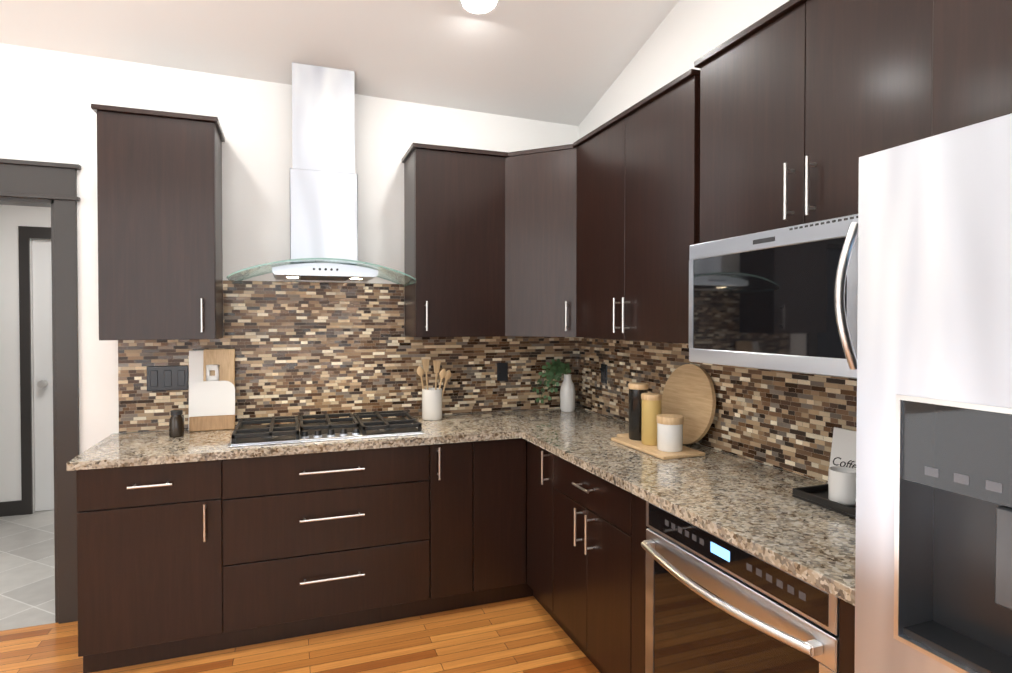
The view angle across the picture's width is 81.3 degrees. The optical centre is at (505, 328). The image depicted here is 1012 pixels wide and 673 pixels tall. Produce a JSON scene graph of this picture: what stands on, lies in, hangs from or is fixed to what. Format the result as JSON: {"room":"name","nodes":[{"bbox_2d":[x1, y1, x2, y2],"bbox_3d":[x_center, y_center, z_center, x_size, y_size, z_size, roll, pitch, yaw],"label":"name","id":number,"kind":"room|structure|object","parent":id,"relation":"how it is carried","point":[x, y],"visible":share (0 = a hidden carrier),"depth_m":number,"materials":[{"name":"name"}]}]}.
{"room":"kitchen","nodes":[
{"label":"kitchen","id":0,"kind":"room"},
{"bbox_2d":[0,205,53,512],"bbox_3d":[-2.588,0.171,4.961,5.240,2.500,0.130,0,1,-20],"label":"wall","id":1,"kind":"structure","parent":0,"point":[13,218],"depth_m":4.53,"materials":[{"name":"white paint"}]},
{"bbox_2d":[0,226,50,516],"bbox_3d":[-3.465,0.321,4.596,3.100,2.210,0.018,0,1,-20],"label":"door frame","id":2,"kind":"structure","parent":1,"relation":"attached to","point":[24,505],"depth_m":4.51,"materials":[{"name":"grey paint"}]},
{"bbox_2d":[0,43,577,453],"bbox_3d":[-1.897,-0.012,3.065,5.240,2.920,0.120,0,1,-20],"label":"wall","id":3,"kind":"structure","parent":0,"point":[48,98],"depth_m":3.15,"materials":[{"name":"white paint"}]},
{"bbox_2d":[0,158,80,623],"bbox_3d":[-2.646,0.324,2.787,1.120,2.255,0.174,0,1,-20],"label":"door frame","id":4,"kind":"structure","parent":3,"relation":"attached to","point":[37,183],"depth_m":2.89,"materials":[{"name":"grey paint"}]},
{"bbox_2d":[91,104,224,339],"bbox_3d":[-1.678,-0.481,2.898,0.480,1.062,0.327,0,1,-20],"label":"upper cabinet","id":5,"kind":"object","parent":3,"relation":"attached to","point":[159,173],"depth_m":2.74,"materials":[{"name":"brown wood"}]},
{"bbox_2d":[227,62,416,285],"bbox_3d":[-0.945,-0.814,3.070,0.910,1.142,0.497,0,1,-20],"label":"range hood","id":6,"kind":"object","parent":3,"relation":"attached to","point":[323,211],"visible":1,"depth_m":3.10,"materials":[{"name":"silver metal"}]},
{"bbox_2d":[118,280,573,432],"bbox_3d":[-0.748,0.129,3.418,2.580,0.783,0.008,0,1,-20],"label":"tile backsplash","id":7,"kind":"structure","parent":3,"relation":"attached to","point":[308,348],"depth_m":3.33,"materials":[{"name":"tile"}]},
{"bbox_2d":[147,365,187,390],"bbox_3d":[-1.750,0.256,3.045,0.190,0.128,0.009,0,1,-20],"label":"light switch plate","id":8,"kind":"object","parent":7,"relation":"attached to","point":[164,378],"depth_m":3.04,"materials":[{"name":"grey plastic"}]},
{"bbox_2d":[497,362,507,380],"bbox_3d":[-0.021,0.268,3.676,0.072,0.114,0.009,0,1,-20],"label":"electrical outlet plate","id":9,"kind":"object","parent":7,"relation":"attached to","point":[502,368],"depth_m":3.67,"materials":[{"name":"grey plastic"}]},
{"bbox_2d":[403,143,502,336],"bbox_3d":[-0.298,-0.476,3.402,0.519,1.037,0.327,0,1,-20],"label":"upper cabinet","id":10,"kind":"object","parent":3,"relation":"attached to","point":[453,196],"depth_m":3.24,"materials":[{"name":"brown wood"}]},
{"bbox_2d":[0,510,599,672],"bbox_3d":[-1.290,1.501,1.424,5.240,0.060,8.020,0,1,-20],"label":"floor","id":11,"kind":"structure","parent":0,"point":[525,635],"depth_m":2.73,"materials":[{"name":"brown wood"}]},
{"bbox_2d":[76,460,227,672],"bbox_3d":[-1.611,1.009,2.795,0.541,0.884,0.607,0,1,-20],"label":"base cabinet","id":12,"kind":"object","parent":11,"relation":"on","point":[175,560],"depth_m":2.51,"materials":[{"name":"black wood"}]},
{"bbox_2d":[224,445,431,648],"bbox_3d":[-0.919,1.006,3.047,0.932,0.884,0.607,0,1,-20],"label":"base cabinet","id":13,"kind":"object","parent":11,"relation":"on","point":[314,543],"depth_m":2.76,"materials":[{"name":"black wood"}]},
{"bbox_2d":[67,413,518,470],"bbox_3d":[-0.962,0.546,3.002,1.950,0.035,0.650,0,1,-20],"label":"countertop","id":14,"kind":"structure","parent":13,"relation":"on","point":[116,450],"depth_m":2.75,"materials":[{"name":"stone"}]},
{"bbox_2d":[169,410,183,437],"bbox_3d":[-1.620,0.466,2.896,0.066,0.127,0.066,0,1,-20],"label":"jar","id":15,"kind":"object","parent":14,"relation":"on","point":[176,424],"visible":1,"depth_m":2.87,"materials":[{"name":"black glass"}]},
{"bbox_2d":[188,350,202,429],"bbox_3d":[-1.578,0.320,3.084,0.150,0.414,0.047,0,1,-20],"label":"marble board","id":16,"kind":"object","parent":14,"relation":"on","point":[195,366],"visible":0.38,"depth_m":3.07,"materials":[{"name":"white stone"}]},
{"bbox_2d":[189,365,234,431],"bbox_3d":[-1.528,0.357,3.065,0.215,0.339,0.043,0,1,-20],"label":"paddle board","id":17,"kind":"object","parent":14,"relation":"on","point":[211,402],"visible":0.98,"depth_m":3.06,"materials":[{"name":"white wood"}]},
{"bbox_2d":[203,349,234,385],"bbox_3d":[-1.506,0.317,3.094,0.150,0.419,0.050,0,1,-20],"label":"wood board","id":18,"kind":"object","parent":14,"relation":"on","point":[224,359],"visible":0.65,"depth_m":3.10,"materials":[{"name":"beige wood"}]},
{"bbox_2d":[228,410,424,446],"bbox_3d":[-0.914,0.499,3.034,0.900,0.056,0.503,0,1,-20],"label":"cooktop","id":19,"kind":"object","parent":14,"relation":"in","point":[351,426],"visible":1,"depth_m":2.93,"materials":[{"name":"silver metal"}]},
{"bbox_2d":[417,359,450,420],"bbox_3d":[-0.415,0.349,3.413,0.201,0.346,0.123,0,1,-20],"label":"utensil crock","id":20,"kind":"object","parent":14,"relation":"on","point":[431,404],"visible":1,"depth_m":3.38,"materials":[{"name":"white ceramic"}]},
{"bbox_2d":[432,441,475,612],"bbox_3d":[-0.377,1.003,3.245,0.223,0.884,0.607,0,1,-20],"label":"base cabinet","id":21,"kind":"object","parent":11,"relation":"on","point":[453,464],"depth_m":2.97,"materials":[{"name":"black wood"}]},
{"bbox_2d":[476,438,523,605],"bbox_3d":[-0.136,1.001,3.333,0.290,0.884,0.607,0,1,-20],"label":"base cabinet","id":22,"kind":"object","parent":11,"relation":"on","point":[499,463],"depth_m":3.05,"materials":[{"name":"black wood"}]},
{"bbox_2d":[524,439,648,672],"bbox_3d":[0.580,1.011,2.693,0.607,0.884,1.126,0,1,-20],"label":"base cabinet","id":23,"kind":"object","parent":11,"relation":"on","point":[585,558],"depth_m":2.46,"materials":[{"name":"black wood"}]},
{"bbox_2d":[487,407,855,605],"bbox_3d":[0.623,0.553,2.505,0.650,0.035,2.671,0,1,-20],"label":"countertop","id":24,"kind":"structure","parent":23,"relation":"on","point":[758,509],"depth_m":1.97,"materials":[{"name":"stone"}]},
{"bbox_2d":[532,359,574,411],"bbox_3d":[0.293,0.353,3.667,0.302,0.330,0.108,0,1,-20],"label":"potted plant","id":25,"kind":"object","parent":24,"relation":"on","point":[558,367],"visible":1,"depth_m":3.67,"materials":[{"name":"green plant"}]},
{"bbox_2d":[611,433,704,459],"bbox_3d":[0.657,0.525,2.667,0.210,0.015,0.485,0,1,-20],"label":"board","id":26,"kind":"object","parent":24,"relation":"on","point":[625,440],"visible":0.65,"depth_m":2.52,"materials":[{"name":"brown wood"}]},
{"bbox_2d":[628,382,648,440],"bbox_3d":[0.619,0.386,2.755,0.094,0.260,0.094,0,1,-20],"label":"canister","id":27,"kind":"object","parent":26,"relation":"on","point":[636,389],"visible":0.81,"depth_m":2.72,"materials":[{"name":"black"}]},
{"bbox_2d":[641,393,661,445],"bbox_3d":[0.654,0.405,2.645,0.094,0.224,0.094,0,1,-20],"label":"jar","id":28,"kind":"object","parent":26,"relation":"on","point":[651,407],"visible":0.96,"depth_m":2.61,"materials":[{"name":"yellow glass"}]},
{"bbox_2d":[657,414,683,451],"bbox_3d":[0.703,0.446,2.525,0.112,0.146,0.112,0,1,-20],"label":"canister","id":29,"kind":"object","parent":26,"relation":"on","point":[669,432],"visible":1,"depth_m":2.48,"materials":[{"name":"white ceramic"}]},
{"bbox_2d":[662,364,715,443],"bbox_3d":[0.838,0.348,2.727,0.076,0.368,0.370,0,1,-20],"label":"round board","id":30,"kind":"object","parent":24,"relation":"on","point":[688,395],"visible":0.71,"depth_m":2.68,"materials":[{"name":"brown wood"}]},
{"bbox_2d":[792,484,855,518],"bbox_3d":[1.083,0.532,1.742,0.186,0.028,0.415,0,1,-20],"label":"tray","id":31,"kind":"object","parent":24,"relation":"on","point":[816,495],"visible":0.33,"depth_m":1.83,"materials":[{"name":"black"}]},
{"bbox_2d":[828,466,855,505],"bbox_3d":[1.051,0.486,1.805,0.086,0.100,0.118,0,1,-20],"label":"coffee mug","id":32,"kind":"object","parent":31,"relation":"on","point":[841,485],"visible":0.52,"depth_m":1.79,"materials":[{"name":"white ceramic"}]},
{"bbox_2d":[827,427,856,483],"bbox_3d":[1.137,0.440,1.954,0.044,0.205,0.130,0,1,-20],"label":"sign board","id":33,"kind":"object","parent":24,"relation":"on","point":[843,450],"visible":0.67,"depth_m":1.97,"materials":[{"name":"white ceramic"}]},
{"bbox_2d":[641,501,839,672],"bbox_3d":[0.870,1.027,1.790,0.681,0.878,0.762,0,1,-20],"label":"oven","id":34,"kind":"object","parent":11,"relation":"on","point":[715,604],"visible":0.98,"depth_m":1.68,"materials":[{"name":"grey metal"}]},
{"bbox_2d":[839,599,854,672],"bbox_3d":[1.069,1.030,1.354,0.607,0.884,0.186,0,1,-20],"label":"base cabinet","id":35,"kind":"object","parent":11,"relation":"on","point":[846,610],"depth_m":1.31,"materials":[{"name":"black wood"}]},
{"bbox_2d":[855,114,1011,672],"bbox_3d":[1.138,0.587,0.779,0.863,1.787,0.908,0,1,-20],"label":"fridge","id":36,"kind":"object","parent":11,"relation":"on","point":[933,574],"visible":1,"depth_m":0.96,"materials":[{"name":"grey metal"}]},
{"bbox_2d":[0,0,678,125],"bbox_3d":[-0.896,-2.107,0.292,5.240,1.671,5.720,0,1,-20],"label":"ceiling","id":37,"kind":"structure","parent":0,"point":[566,62],"depth_m":2.95,"materials":[{"name":"white paint"}]},
{"bbox_2d":[457,0,501,16],"bbox_3d":[-0.124,-1.535,2.746,0.210,0.057,0.204,0,1,-20],"label":"recessed light","id":38,"kind":"object","parent":37,"relation":"in","point":[478,8],"visible":1,"depth_m":2.78,"materials":[{"name":"white paint"}]},
{"bbox_2d":[578,0,825,482],"bbox_3d":[1.509,-0.679,1.191,0.120,4.306,5.720,0,1,-20],"label":"wall","id":39,"kind":"structure","parent":0,"point":[685,35],"depth_m":2.87,"materials":[{"name":"white paint"}]},
{"bbox_2d":[503,142,574,336],"bbox_3d":[0.190,-0.474,3.254,0.315,1.036,0.315,0,1,-20],"label":"upper cabinet","id":40,"kind":"object","parent":39,"relation":"attached to","point":[539,184],"depth_m":3.25,"materials":[{"name":"brown wood"}]},
{"bbox_2d":[575,64,694,343],"bbox_3d":[0.698,-0.469,2.755,0.328,1.042,0.988,0,1,-20],"label":"upper cabinet","id":41,"kind":"object","parent":39,"relation":"attached to","point":[635,172],"depth_m":2.59,"materials":[{"name":"brown wood"}]},
{"bbox_2d":[574,337,856,482],"bbox_3d":[0.927,0.294,2.613,0.008,0.478,2.675,0,1,-20],"label":"tile backsplash","id":42,"kind":"structure","parent":39,"relation":"attached to","point":[787,421],"depth_m":2.42,"materials":[{"name":"tile"}]},
{"bbox_2d":[601,364,606,383],"bbox_3d":[0.585,0.268,3.523,0.009,0.114,0.074,0,1,-20],"label":"electrical outlet plate","id":43,"kind":"object","parent":42,"relation":"attached to","point":[603,366],"depth_m":3.51,"materials":[{"name":"grey plastic"}]},
{"bbox_2d":[695,0,918,243],"bbox_3d":[1.042,-0.652,1.809,0.328,0.690,0.960,0,1,-20],"label":"upper cabinet","id":44,"kind":"object","parent":39,"relation":"attached to","point":[789,112],"depth_m":1.77,"materials":[{"name":"brown wood"}]},
{"bbox_2d":[689,214,857,378],"bbox_3d":[0.971,-0.089,1.795,0.476,0.430,0.888,0,1,-20],"label":"microwave","id":45,"kind":"object","parent":44,"relation":"attached to","point":[785,299],"visible":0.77,"depth_m":1.75,"materials":[{"name":"grey metal"}]},
{"bbox_2d":[915,0,1011,140],"bbox_3d":[1.264,-0.671,0.793,0.608,0.622,0.940,0,1,-20],"label":"upper cabinet","id":46,"kind":"object","parent":39,"relation":"attached to","point":[965,46],"depth_m":1.08,"materials":[{"name":"brown wood"}]}
]}

